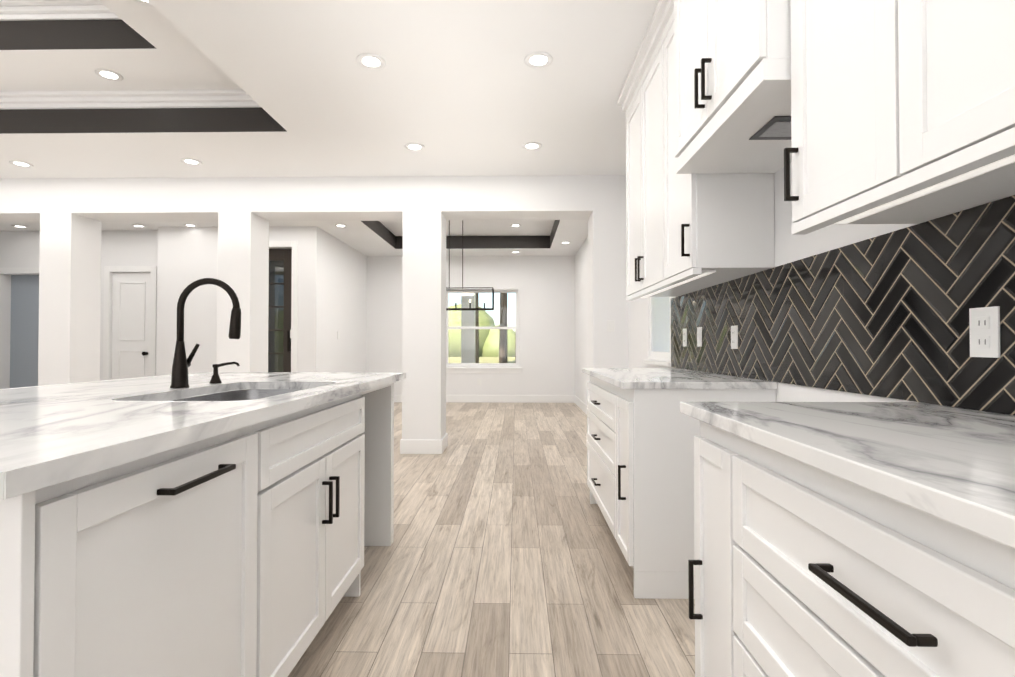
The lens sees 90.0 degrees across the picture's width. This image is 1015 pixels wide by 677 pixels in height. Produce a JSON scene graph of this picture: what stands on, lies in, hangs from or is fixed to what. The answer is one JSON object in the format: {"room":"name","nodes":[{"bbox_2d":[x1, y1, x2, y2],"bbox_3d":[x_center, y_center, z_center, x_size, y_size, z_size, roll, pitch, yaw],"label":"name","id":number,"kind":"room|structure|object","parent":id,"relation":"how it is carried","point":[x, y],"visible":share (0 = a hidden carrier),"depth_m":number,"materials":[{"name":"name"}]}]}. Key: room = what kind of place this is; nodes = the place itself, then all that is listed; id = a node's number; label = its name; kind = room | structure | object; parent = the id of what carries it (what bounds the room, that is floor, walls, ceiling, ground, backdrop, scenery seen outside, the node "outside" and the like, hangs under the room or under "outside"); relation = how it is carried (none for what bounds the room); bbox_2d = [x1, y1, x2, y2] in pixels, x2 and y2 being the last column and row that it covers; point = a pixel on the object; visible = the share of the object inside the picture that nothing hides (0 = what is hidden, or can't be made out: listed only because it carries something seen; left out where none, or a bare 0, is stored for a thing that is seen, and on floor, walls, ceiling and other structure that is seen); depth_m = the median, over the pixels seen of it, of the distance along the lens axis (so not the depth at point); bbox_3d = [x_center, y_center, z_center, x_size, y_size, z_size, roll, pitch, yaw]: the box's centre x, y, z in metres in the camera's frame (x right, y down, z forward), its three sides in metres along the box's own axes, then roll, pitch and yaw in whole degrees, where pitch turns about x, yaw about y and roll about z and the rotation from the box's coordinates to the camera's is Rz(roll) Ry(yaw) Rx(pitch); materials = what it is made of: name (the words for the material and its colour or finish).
{"room":"kitchen","nodes":[
{"label":"kitchen","id":0,"kind":"room"},
{"bbox_2d":[10,275,38,387],"bbox_3d":[-7.064,-0.203,7.587,1.770,2.750,0.009,0,-1,1],"label":"wall","id":1,"kind":"structure","parent":0,"point":[24,335],"depth_m":7.57,"materials":[{"name":"paint"}]},
{"bbox_2d":[0,230,157,388],"bbox_3d":[-6.471,-0.204,7.496,3.020,2.750,0.150,0,-1,1],"label":"wall","id":2,"kind":"structure","parent":0,"point":[19,249],"depth_m":7.44,"materials":[{"name":"paint"}]},
{"bbox_2d":[111,273,149,379],"bbox_3d":[-5.502,0.097,7.412,0.592,2.128,0.107,0,-1,1],"label":"closet door","id":3,"kind":"structure","parent":2,"relation":"in","point":[130,325],"depth_m":7.43,"materials":[{"name":"paint"}]},
{"bbox_2d":[0,0,185,60],"bbox_3d":[-4.174,-2.107,1.716,3.850,0.300,3.660,0,-1,1],"label":"ceiling","id":4,"kind":"structure","parent":0,"point":[137,24],"depth_m":3.43,"materials":[{"name":"paint"}]},
{"bbox_2d":[0,0,119,20],"bbox_3d":[-4.146,-2.185,3.382,3.609,0.099,0.089,0,-1,1],"label":"crown molding","id":5,"kind":"structure","parent":4,"relation":"attached to","point":[15,10],"depth_m":3.31,"materials":[{"name":"paint"}]},
{"bbox_2d":[0,19,156,49],"bbox_3d":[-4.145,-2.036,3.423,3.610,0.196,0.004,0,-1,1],"label":"trim","id":6,"kind":"structure","parent":4,"relation":"attached to","point":[64,34],"depth_m":3.40,"materials":[{"name":"paint"}]},
{"bbox_2d":[0,59,241,91],"bbox_3d":[-4.138,-1.989,3.854,5.050,0.120,0.620,0,-1,1],"label":"ceiling soffit","id":7,"kind":"structure","parent":0,"point":[197,69],"depth_m":3.74,"materials":[{"name":"paint"}]},
{"bbox_2d":[94,68,122,80],"bbox_3d":[-2.915,-1.926,3.713,0.168,0.008,0.168,0,-1,1],"label":"recessed light","id":8,"kind":"object","parent":7,"relation":"attached to","point":[107,74],"visible":1,"depth_m":3.70,"materials":[{"name":"paint"}]},
{"bbox_2d":[119,0,214,63],"bbox_3d":[-1.949,-2.018,1.692,0.600,0.120,3.630,0,-1,1],"label":"ceiling soffit","id":9,"kind":"structure","parent":0,"point":[150,15],"depth_m":3.21,"materials":[{"name":"paint"}]},
{"bbox_2d":[135,0,152,5],"bbox_3d":[-2.059,-1.937,2.868,0.168,0.008,0.168,0,-1,1],"label":"recessed light","id":10,"kind":"object","parent":9,"relation":"attached to","point":[145,2],"visible":0.42,"depth_m":2.92,"materials":[{"name":"paint"}]},
{"bbox_2d":[157,226,325,375],"bbox_3d":[-3.828,-0.206,7.351,2.270,2.750,0.350,0,-1,1],"label":"wall","id":11,"kind":"structure","parent":0,"point":[187,256],"depth_m":7.19,"materials":[{"name":"paint"}]},
{"bbox_2d":[0,241,297,379],"bbox_3d":[-5.239,-0.105,7.289,4.560,2.545,0.218,0,-1,1],"label":"door frame","id":12,"kind":"structure","parent":11,"relation":"attached to","point":[152,270],"depth_m":7.38,"materials":[{"name":"paint"}]},
{"bbox_2d":[268,249,291,371],"bbox_3d":[-3.534,-0.066,7.267,0.972,2.446,0.095,0,-1,1],"label":"front door","id":13,"kind":"structure","parent":11,"relation":"in","point":[279,314],"depth_m":7.28,"materials":[{"name":"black glass"}]},
{"bbox_2d":[0,175,627,439],"bbox_3d":[-3.415,-0.235,5.254,9.207,2.750,0.370,0,-1,1],"label":"wall","id":14,"kind":"structure","parent":0,"point":[70,215],"depth_m":5.07,"materials":[{"name":"paint"}]},
{"bbox_2d":[400,433,587,453],"bbox_3d":[-3.415,1.070,5.236,9.207,0.140,0.402,0,-1,1],"label":"baseboard","id":15,"kind":"structure","parent":14,"relation":"attached to","point":[423,446],"depth_m":4.99,"materials":[{"name":"paint"}]},
{"bbox_2d":[0,0,658,255],"bbox_3d":[-3.436,-1.776,4.040,9.607,0.300,13.700,0,-1,1],"label":"ceiling","id":16,"kind":"structure","parent":0,"point":[457,87],"depth_m":3.48,"materials":[{"name":"paint"}]},
{"bbox_2d":[12,225,27,227],"bbox_3d":[-6.887,-1.579,7.167,0.168,0.008,0.168,0,-1,1],"label":"recessed light","id":17,"kind":"object","parent":16,"relation":"in","point":[19,226],"visible":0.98,"depth_m":7.16,"materials":[{"name":"paint"}]},
{"bbox_2d":[9,160,33,167],"bbox_3d":[-4.498,-1.612,4.696,0.168,0.008,0.168,0,-1,1],"label":"recessed light","id":18,"kind":"object","parent":16,"relation":"in","point":[21,164],"visible":1,"depth_m":4.69,"materials":[{"name":"paint"}]},
{"bbox_2d":[0,90,260,108],"bbox_3d":[-4.135,-1.876,3.997,4.809,0.099,0.090,0,-1,1],"label":"crown molding","id":19,"kind":"structure","parent":16,"relation":"attached to","point":[120,99],"depth_m":3.92,"materials":[{"name":"paint"}]},
{"bbox_2d":[131,224,145,227],"bbox_3d":[-5.187,-1.580,7.138,0.168,0.008,0.168,0,-1,1],"label":"recessed light","id":20,"kind":"object","parent":16,"relation":"in","point":[140,226],"visible":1,"depth_m":7.14,"materials":[{"name":"paint"}]},
{"bbox_2d":[0,107,283,133],"bbox_3d":[-4.135,-1.726,4.039,4.810,0.191,0.004,0,-1,1],"label":"trim","id":21,"kind":"structure","parent":16,"relation":"attached to","point":[153,120],"depth_m":4.02,"materials":[{"name":"paint"}]},
{"bbox_2d":[183,224,197,226],"bbox_3d":[-4.437,-1.580,7.105,0.168,0.008,0.168,0,-1,1],"label":"recessed light","id":22,"kind":"object","parent":16,"relation":"in","point":[190,225],"visible":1,"depth_m":7.10,"materials":[{"name":"paint"}]},
{"bbox_2d":[181,158,201,164],"bbox_3d":[-2.889,-1.613,4.638,0.168,0.008,0.168,0,-1,1],"label":"recessed light","id":23,"kind":"object","parent":16,"relation":"in","point":[189,161],"visible":0.98,"depth_m":4.63,"materials":[{"name":"paint"}]},
{"bbox_2d":[256,107,286,131],"bbox_3d":[-1.771,-1.757,1.685,0.004,0.191,4.590,0,-1,1],"label":"trim","id":24,"kind":"structure","parent":16,"relation":"attached to","point":[262,112],"depth_m":4.00,"materials":[{"name":"paint"}]},
{"bbox_2d":[335,224,346,226],"bbox_3d":[-2.337,-1.580,7.119,0.168,0.008,0.168,0,-1,1],"label":"recessed light","id":25,"kind":"object","parent":16,"relation":"in","point":[339,225],"visible":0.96,"depth_m":7.10,"materials":[{"name":"paint"}]},
{"bbox_2d":[356,53,385,69],"bbox_3d":[-0.807,-1.635,3.003,0.168,0.008,0.168,0,-1,1],"label":"recessed light","id":26,"kind":"object","parent":16,"relation":"in","point":[371,61],"visible":1,"depth_m":3.00,"materials":[{"name":"paint"}]},
{"bbox_2d":[361,221,395,248],"bbox_3d":[-1.978,-1.694,7.515,0.004,0.222,2.640,0,-1,1],"label":"trim","id":27,"kind":"structure","parent":16,"relation":"attached to","point":[381,230],"depth_m":7.99,"materials":[{"name":"paint"}]},
{"bbox_2d":[405,143,424,150],"bbox_3d":[-0.785,-1.618,4.292,0.168,0.008,0.168,0,-1,1],"label":"recessed light","id":28,"kind":"object","parent":16,"relation":"in","point":[414,146],"visible":1,"depth_m":4.28,"materials":[{"name":"paint"}]},
{"bbox_2d":[396,236,549,248],"bbox_3d":[-0.607,-1.677,8.839,2.700,0.222,0.004,0,-1,1],"label":"trim","id":29,"kind":"structure","parent":16,"relation":"attached to","point":[469,242],"depth_m":8.83,"materials":[{"name":"paint"}]},
{"bbox_2d":[522,142,541,149],"bbox_3d":[0.205,-1.618,4.276,0.168,0.008,0.168,0,-1,1],"label":"recessed light","id":30,"kind":"object","parent":16,"relation":"in","point":[531,146],"visible":1,"depth_m":4.27,"materials":[{"name":"paint"}]},
{"bbox_2d":[524,52,552,67],"bbox_3d":[0.183,-1.635,2.986,0.168,0.008,0.168,0,-1,1],"label":"recessed light","id":31,"kind":"object","parent":16,"relation":"in","point":[538,60],"visible":1,"depth_m":2.98,"materials":[{"name":"paint"}]},
{"bbox_2d":[549,220,559,247],"bbox_3d":[0.718,-1.695,7.469,0.004,0.222,2.640,0,-1,1],"label":"trim","id":32,"kind":"structure","parent":16,"relation":"attached to","point":[556,222],"depth_m":7.99,"materials":[{"name":"paint"}]},
{"bbox_2d":[325,232,366,372],"bbox_3d":[-2.748,-0.191,8.533,0.150,2.750,2.050,0,-1,1],"label":"wall","id":33,"kind":"structure","parent":0,"point":[346,290],"depth_m":8.38,"materials":[{"name":"paint"}]},
{"bbox_2d":[380,220,554,235],"bbox_3d":[-0.630,-1.870,7.494,2.940,0.120,2.940,0,-1,1],"label":"ceiling","id":34,"kind":"structure","parent":0,"point":[497,227],"depth_m":8.23,"materials":[{"name":"paint"}]},
{"bbox_2d":[446,220,493,309],"bbox_3d":[-0.760,-1.116,7.486,1.114,1.386,0.274,0,-1,1],"label":"chandelier","id":35,"kind":"object","parent":34,"relation":"hanging from","point":[461,288],"visible":0.65,"depth_m":7.47,"materials":[{"name":"black metal"}]},
{"bbox_2d":[366,256,574,394],"bbox_3d":[-0.670,-0.401,9.625,4.267,3.200,0.200,0,-1,1],"label":"wall","id":36,"kind":"structure","parent":0,"point":[545,285],"depth_m":9.51,"materials":[{"name":"paint"}]},
{"bbox_2d":[446,288,521,372],"bbox_3d":[-0.484,-0.145,9.596,1.520,1.588,0.245,0,-1,1],"label":"dining room window","id":37,"kind":"structure","parent":36,"relation":"in","point":[472,367],"depth_m":9.61,"materials":[{"name":"glass"}]},
{"bbox_2d":[394,395,573,402],"bbox_3d":[-0.710,1.127,9.495,3.890,0.140,0.019,0,-1,1],"label":"baseboard","id":38,"kind":"structure","parent":36,"relation":"attached to","point":[397,398],"depth_m":9.48,"materials":[{"name":"paint"}]},
{"bbox_2d":[288,402,694,676],"bbox_3d":[-3.434,1.175,4.100,9.607,0.100,13.900,0,-1,1],"label":"floor","id":39,"kind":"structure","parent":0,"point":[502,555],"depth_m":2.32,"materials":[{"name":"brown wood"}]},
{"bbox_2d":[0,376,405,676],"bbox_3d":[-1.161,0.650,1.723,1.154,0.885,2.110,0,-1,1],"label":"kitchen island","id":40,"kind":"object","parent":39,"relation":"on","point":[232,524],"depth_m":1.06,"materials":[{"name":"paint"}]},
{"bbox_2d":[0,372,405,503],"bbox_3d":[-1.184,0.194,1.744,1.192,0.033,2.244,0,-1,1],"label":"island countertop","id":41,"kind":"structure","parent":40,"relation":"on","point":[45,430],"depth_m":1.15,"materials":[{"name":"white stone"}]},
{"bbox_2d":[170,278,240,387],"bbox_3d":[-1.095,-0.021,1.853,0.252,0.399,0.074,0,-1,1],"label":"faucet","id":42,"kind":"object","parent":41,"relation":"on","point":[180,366],"visible":1,"depth_m":1.84,"materials":[{"name":"black metal"}]},
{"bbox_2d":[209,362,239,383],"bbox_3d":[-1.149,0.138,2.064,0.120,0.088,0.043,0,-1,1],"label":"soap dispenser","id":43,"kind":"object","parent":41,"relation":"on","point":[215,378],"visible":1,"depth_m":2.06,"materials":[{"name":"black metal"}]},
{"bbox_2d":[152,384,315,399],"bbox_3d":[-0.917,0.308,1.755,0.480,0.220,0.774,0,-1,1],"label":"sink","id":44,"kind":"object","parent":41,"relation":"in","point":[242,391],"depth_m":2.11,"materials":[{"name":"silver metal"}]},
{"bbox_2d":[587,376,609,527],"bbox_3d":[0.839,0.667,2.922,0.618,0.886,1.045,0,-1,1],"label":"base cabinet","id":45,"kind":"object","parent":39,"relation":"on","point":[598,394],"depth_m":2.96,"materials":[{"name":"paint"}]},
{"bbox_2d":[610,384,776,598],"bbox_3d":[0.828,0.658,2.296,0.618,0.886,0.306,0,-1,1],"label":"base cabinet","id":46,"kind":"object","parent":39,"relation":"on","point":[642,431],"depth_m":2.15,"materials":[{"name":"paint"}]},
{"bbox_2d":[582,368,776,387],"bbox_3d":[0.822,0.207,2.802,0.648,0.030,1.328,0,-1,1],"label":"countertop","id":47,"kind":"structure","parent":46,"relation":"on","point":[620,377],"depth_m":2.37,"materials":[{"name":"white stone"}]},
{"bbox_2d":[688,418,711,676],"bbox_3d":[0.810,0.644,1.249,0.618,0.886,0.250,0,-1,1],"label":"base cabinet","id":48,"kind":"object","parent":39,"relation":"on","point":[702,561],"depth_m":1.32,"materials":[{"name":"paint"}]},
{"bbox_2d":[712,430,1014,676],"bbox_3d":[0.800,0.636,0.661,0.618,0.886,1.027,0,-1,1],"label":"base cabinet","id":49,"kind":"object","parent":39,"relation":"on","point":[854,539],"depth_m":0.76,"materials":[{"name":"paint"}]},
{"bbox_2d":[680,402,1014,553],"bbox_3d":[0.779,0.173,0.292,0.648,0.030,2.202,0,-1,1],"label":"countertop","id":50,"kind":"structure","parent":49,"relation":"on","point":[954,467],"depth_m":0.79,"materials":[{"name":"white stone"}]},
{"bbox_2d":[575,162,1012,415],"bbox_3d":[1.259,-0.383,3.491,0.200,3.000,12.400,0,-1,1],"label":"wall","id":51,"kind":"structure","parent":0,"point":[789,247],"depth_m":2.10,"materials":[{"name":"paint"}]},
{"bbox_2d":[574,395,587,414],"bbox_3d":[1.218,1.100,7.415,0.016,0.140,4.113,0,-1,1],"label":"baseboard","id":52,"kind":"structure","parent":51,"relation":"attached to","point":[579,403],"depth_m":8.55,"materials":[{"name":"paint"}]},
{"bbox_2d":[643,297,670,366],"bbox_3d":[1.252,-0.387,3.931,0.230,1.178,0.720,0,-1,1],"label":"kitchen window","id":53,"kind":"structure","parent":51,"relation":"in","point":[659,329],"depth_m":4.22,"materials":[{"name":"paint"}]},
{"bbox_2d":[622,48,717,299],"bbox_3d":[0.975,-0.924,2.995,0.349,1.270,0.935,0,-1,1],"label":"upper cabinet","id":54,"kind":"object","parent":51,"relation":"attached to","point":[641,222],"depth_m":3.02,"materials":[{"name":"paint"}]},
{"bbox_2d":[654,4,774,283],"bbox_3d":[0.965,-0.932,2.407,0.349,1.270,0.485,0,-1,1],"label":"upper cabinet","id":55,"kind":"object","parent":51,"relation":"attached to","point":[687,233],"depth_m":2.17,"materials":[{"name":"paint"}]},
{"bbox_2d":[674,0,791,173],"bbox_3d":[0.888,-1.177,1.782,0.480,0.956,0.766,0,-1,1],"label":"wall cabinet","id":56,"kind":"object","parent":51,"relation":"attached to","point":[732,86],"visible":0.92,"depth_m":1.73,"materials":[{"name":"paint"}]},
{"bbox_2d":[671,195,1014,415],"bbox_3d":[1.118,-0.069,1.384,0.009,0.483,4.390,0,-1,1],"label":"backsplash","id":57,"kind":"structure","parent":51,"relation":"attached to","point":[886,315],"depth_m":1.51,"materials":[{"name":"tile"}]},
{"bbox_2d":[683,328,686,346],"bbox_3d":[1.141,-0.006,3.268,0.008,0.116,0.072,0,-1,1],"label":"electrical outlet","id":58,"kind":"object","parent":57,"relation":"attached to","point":[685,337],"visible":1,"depth_m":3.25,"materials":[{"name":"plastic"}]},
{"bbox_2d":[697,327,701,346],"bbox_3d":[1.135,-0.010,3.008,0.012,0.116,0.072,0,-1,1],"label":"electrical outlet","id":59,"kind":"object","parent":57,"relation":"attached to","point":[699,336],"visible":1,"depth_m":2.99,"materials":[{"name":"plastic"}]},
{"bbox_2d":[731,325,737,348],"bbox_3d":[1.128,-0.006,2.528,0.008,0.116,0.072,0,-1,1],"label":"electrical outlet","id":60,"kind":"object","parent":57,"relation":"attached to","point":[734,337],"visible":1,"depth_m":2.51,"materials":[{"name":"plastic"}]},
{"bbox_2d":[969,306,999,357],"bbox_3d":[1.105,-0.014,1.178,0.008,0.116,0.072,0,-1,1],"label":"electrical outlet","id":61,"kind":"object","parent":57,"relation":"attached to","point":[984,323],"visible":1,"depth_m":1.17,"materials":[{"name":"plastic"}]},
{"bbox_2d":[784,0,1008,231],"bbox_3d":[0.943,-0.949,1.166,0.349,1.270,0.450,0,-1,1],"label":"upper cabinet","id":62,"kind":"object","parent":51,"relation":"attached to","point":[827,150],"depth_m":1.24,"materials":[{"name":"paint"}]},
{"bbox_2d":[860,0,1014,195],"bbox_3d":[0.933,-0.957,0.557,0.349,1.270,1.012,0,-1,1],"label":"upper cabinet","id":63,"kind":"object","parent":51,"relation":"attached to","point":[902,111],"depth_m":0.93,"materials":[{"name":"paint"}]},
{"label":"outside","id":64,"kind":"structure","parent":0,"visible":0},
{"bbox_2d":[448,357,514,362],"bbox_3d":[0.230,1.661,19.785,80.000,0.050,80.000,0,-1,1],"label":"ground","id":65,"kind":"structure","parent":64,"point":[481,360],"depth_m":45.78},
{"bbox_2d":[461,293,475,362],"bbox_3d":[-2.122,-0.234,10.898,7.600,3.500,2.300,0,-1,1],"label":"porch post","id":66,"kind":"object","parent":65,"relation":"on","point":[466,356],"depth_m":11.53,"materials":[{"name":"paint"}]},
{"bbox_2d":[475,293,478,362],"bbox_3d":[-0.666,-3.195,20.989,5.820,9.733,5.634,0,-1,1],"label":"tree","id":67,"kind":"object","parent":65,"relation":"on","point":[476,331],"depth_m":20.71,"materials":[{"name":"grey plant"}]},
{"bbox_2d":[448,304,515,356],"bbox_3d":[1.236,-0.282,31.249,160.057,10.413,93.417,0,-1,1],"label":"tree","id":68,"kind":"object","parent":65,"relation":"on","point":[453,335],"depth_m":65.34,"materials":[{"name":"green plant"}]},
{"bbox_2d":[499,293,507,362],"bbox_3d":[0.369,-4.441,27.718,5.361,12.407,5.742,0,-1,1],"label":"tree","id":69,"kind":"object","parent":65,"relation":"on","point":[503,355],"depth_m":27.64,"materials":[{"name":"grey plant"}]}
]}

